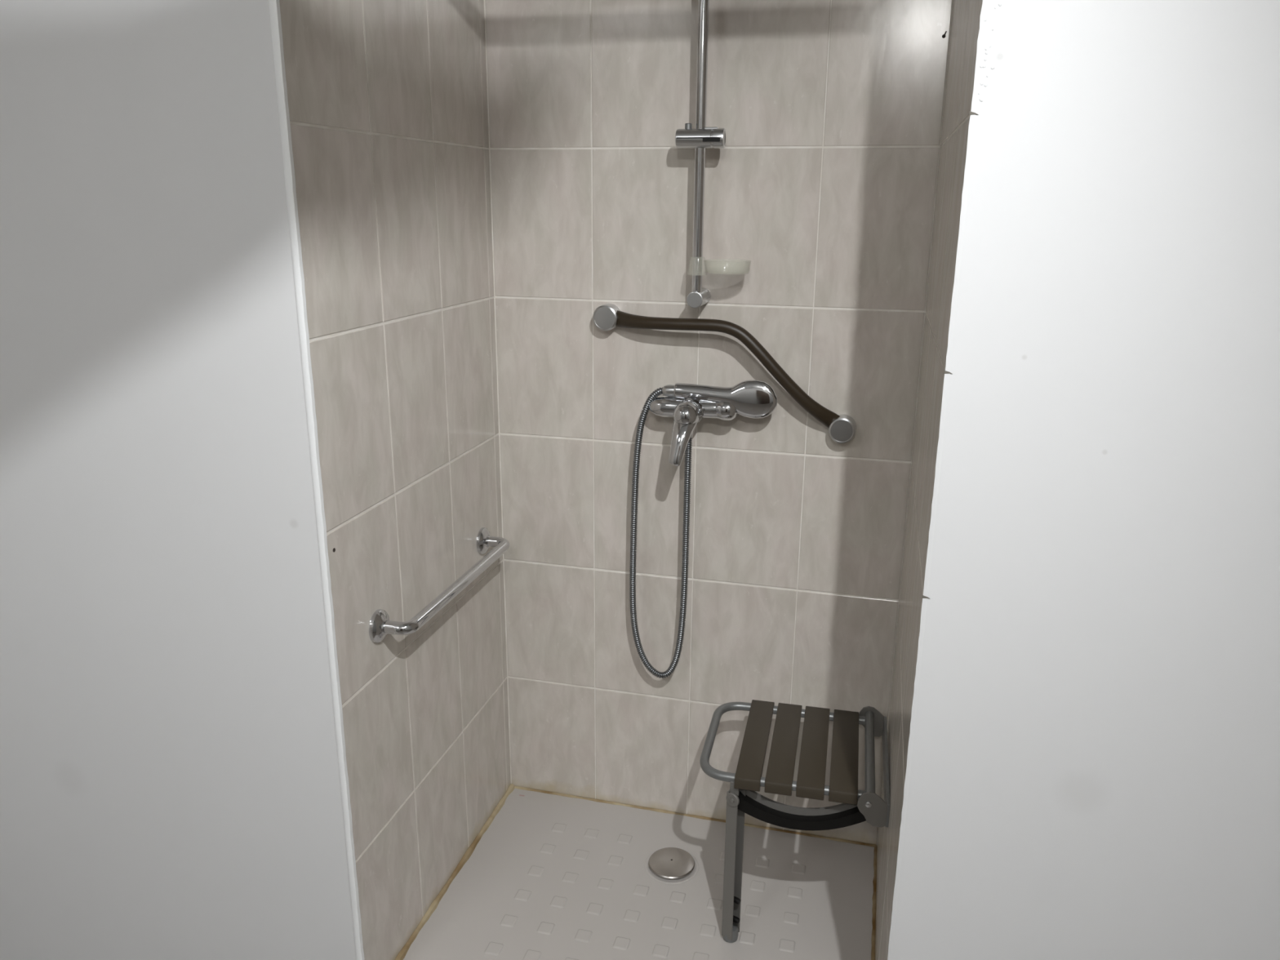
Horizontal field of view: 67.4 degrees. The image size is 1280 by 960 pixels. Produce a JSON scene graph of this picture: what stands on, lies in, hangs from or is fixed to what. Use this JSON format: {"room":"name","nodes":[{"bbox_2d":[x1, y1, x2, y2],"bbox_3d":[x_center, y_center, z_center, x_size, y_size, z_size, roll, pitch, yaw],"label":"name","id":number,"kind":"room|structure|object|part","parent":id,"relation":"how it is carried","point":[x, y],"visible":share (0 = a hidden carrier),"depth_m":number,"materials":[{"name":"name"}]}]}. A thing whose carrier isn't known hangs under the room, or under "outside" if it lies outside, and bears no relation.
{"room":"shower room","nodes":[
{"label":"shower room","id":0,"kind":"room"},
{"bbox_2d":[395,783,876,959],"bbox_3d":[0.022,0.997,2.165,1.002,0.031,0.803,5,17,14],"label":"shower tray","id":1,"kind":"object","parent":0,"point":[548,875],"visible":0.98,"depth_m":2.24,"materials":[{"name":"grey ceramic"}]},
{"bbox_2d":[644,847,698,884],"bbox_3d":[0.077,0.934,2.338,0.132,0.019,0.132,5,17,14],"label":"shower drain","id":2,"kind":"object","parent":1,"relation":"in","point":[668,865],"visible":1,"depth_m":2.32,"materials":[{"name":"grey metal"}]},
{"bbox_2d":[0,0,1279,959],"bbox_3d":[-0.007,-0.213,1.832,3.800,2.820,0.781,5,17,14],"label":"wall","id":3,"kind":"structure","parent":0,"point":[170,784],"depth_m":1.56,"materials":[{"name":"white paint"}]},
{"bbox_2d":[268,0,364,959],"bbox_3d":[-0.545,-0.143,1.577,0.014,2.820,0.010,5,17,14],"label":"trim","id":4,"kind":"structure","parent":3,"relation":"attached to","point":[274,5],"depth_m":1.60,"materials":[{"name":"white plastic"}]},
{"bbox_2d":[368,527,510,643],"bbox_3d":[-0.406,0.217,2.073,0.079,0.065,0.565,5,17,14],"label":"grab rail","id":5,"kind":"object","parent":3,"relation":"attached to","point":[380,625],"visible":1,"depth_m":1.96,"materials":[{"name":"grey metal"}]},
{"bbox_2d":[699,699,889,942],"bbox_3d":[0.343,0.770,2.172,0.397,0.426,0.360,4,17,12],"label":"shower seat","id":6,"kind":"object","parent":3,"relation":"attached to","point":[857,806],"visible":1,"depth_m":2.04,"materials":[{"name":"brown plastic"}]},
{"bbox_3d":[0.200,0.824,2.058,0.028,0.360,0.034,12,20,35],"label":"leg","id":7,"kind":"part","parent":6,"relation":"part of","materials":[{"name":"grey metal"}]},
{"bbox_3d":[0.535,0.625,2.085,0.006,0.052,0.352,4,17,12],"label":"wall plate","id":8,"kind":"part","parent":6,"relation":"part of","materials":[{"name":"grey metal"}]},
{"bbox_2d":[887,0,1002,959],"bbox_3d":[0.429,-0.066,1.337,0.026,2.820,0.002,5,17,14],"label":"trim","id":9,"kind":"structure","parent":3,"relation":"attached to","point":[983,18],"depth_m":1.34,"materials":[{"name":"white paint"}]},
{"bbox_2d":[484,0,953,844],"bbox_3d":[0.107,-0.337,2.259,3.800,2.820,0.140,5,17,14],"label":"wall","id":10,"kind":"structure","parent":0,"point":[820,194],"depth_m":2.19,"materials":[{"name":"tile"}]},
{"bbox_2d":[648,393,739,466],"bbox_3d":[0.114,-0.118,2.152,0.205,0.137,0.174,5,17,14],"label":"mixer tap","id":11,"kind":"object","parent":10,"relation":"attached to","point":[686,413],"visible":0.94,"depth_m":2.11,"materials":[{"name":"silver metal"}]},
{"bbox_2d":[629,386,693,678],"bbox_3d":[0.047,0.140,2.275,0.151,0.736,0.030,5,17,14],"label":"shower hose","id":12,"kind":"object","parent":11,"relation":"hanging from","point":[657,392],"visible":0.98,"depth_m":2.28,"materials":[{"name":"silver metal"}]},
{"bbox_3d":[0.098,-0.103,2.107,0.060,0.134,0.074,5,17,14],"label":"lever","id":13,"kind":"part","parent":11,"relation":"part of","materials":[{"name":"silver metal"}]},
{"bbox_2d":[662,380,777,418],"bbox_3d":[0.177,-0.184,2.139,0.258,0.086,0.031,5,17,14],"label":"shower","id":14,"kind":"object","parent":11,"relation":"attached to","point":[754,399],"visible":0.98,"depth_m":2.12,"materials":[{"name":"silver metal"}]},
{"bbox_2d":[675,0,725,308],"bbox_3d":[0.134,-0.782,1.993,0.100,0.833,0.102,5,17,14],"label":"slide rail","id":15,"kind":"object","parent":10,"relation":"attached to","point":[702,137],"visible":1,"depth_m":1.98,"materials":[{"name":"silver metal"}]},
{"bbox_3d":[0.126,-0.775,1.971,0.022,0.798,0.022,5,17,14],"label":"rail","id":16,"kind":"part","parent":15,"relation":"part of","materials":[{"name":"silver metal"}]},
{"bbox_2d":[592,303,856,443],"bbox_3d":[0.182,-0.238,2.147,0.604,0.286,0.085,5,17,14],"label":"grab bar","id":17,"kind":"object","parent":10,"relation":"attached to","point":[606,317],"visible":1,"depth_m":2.10,"materials":[{"name":"brown metal"}]}
]}

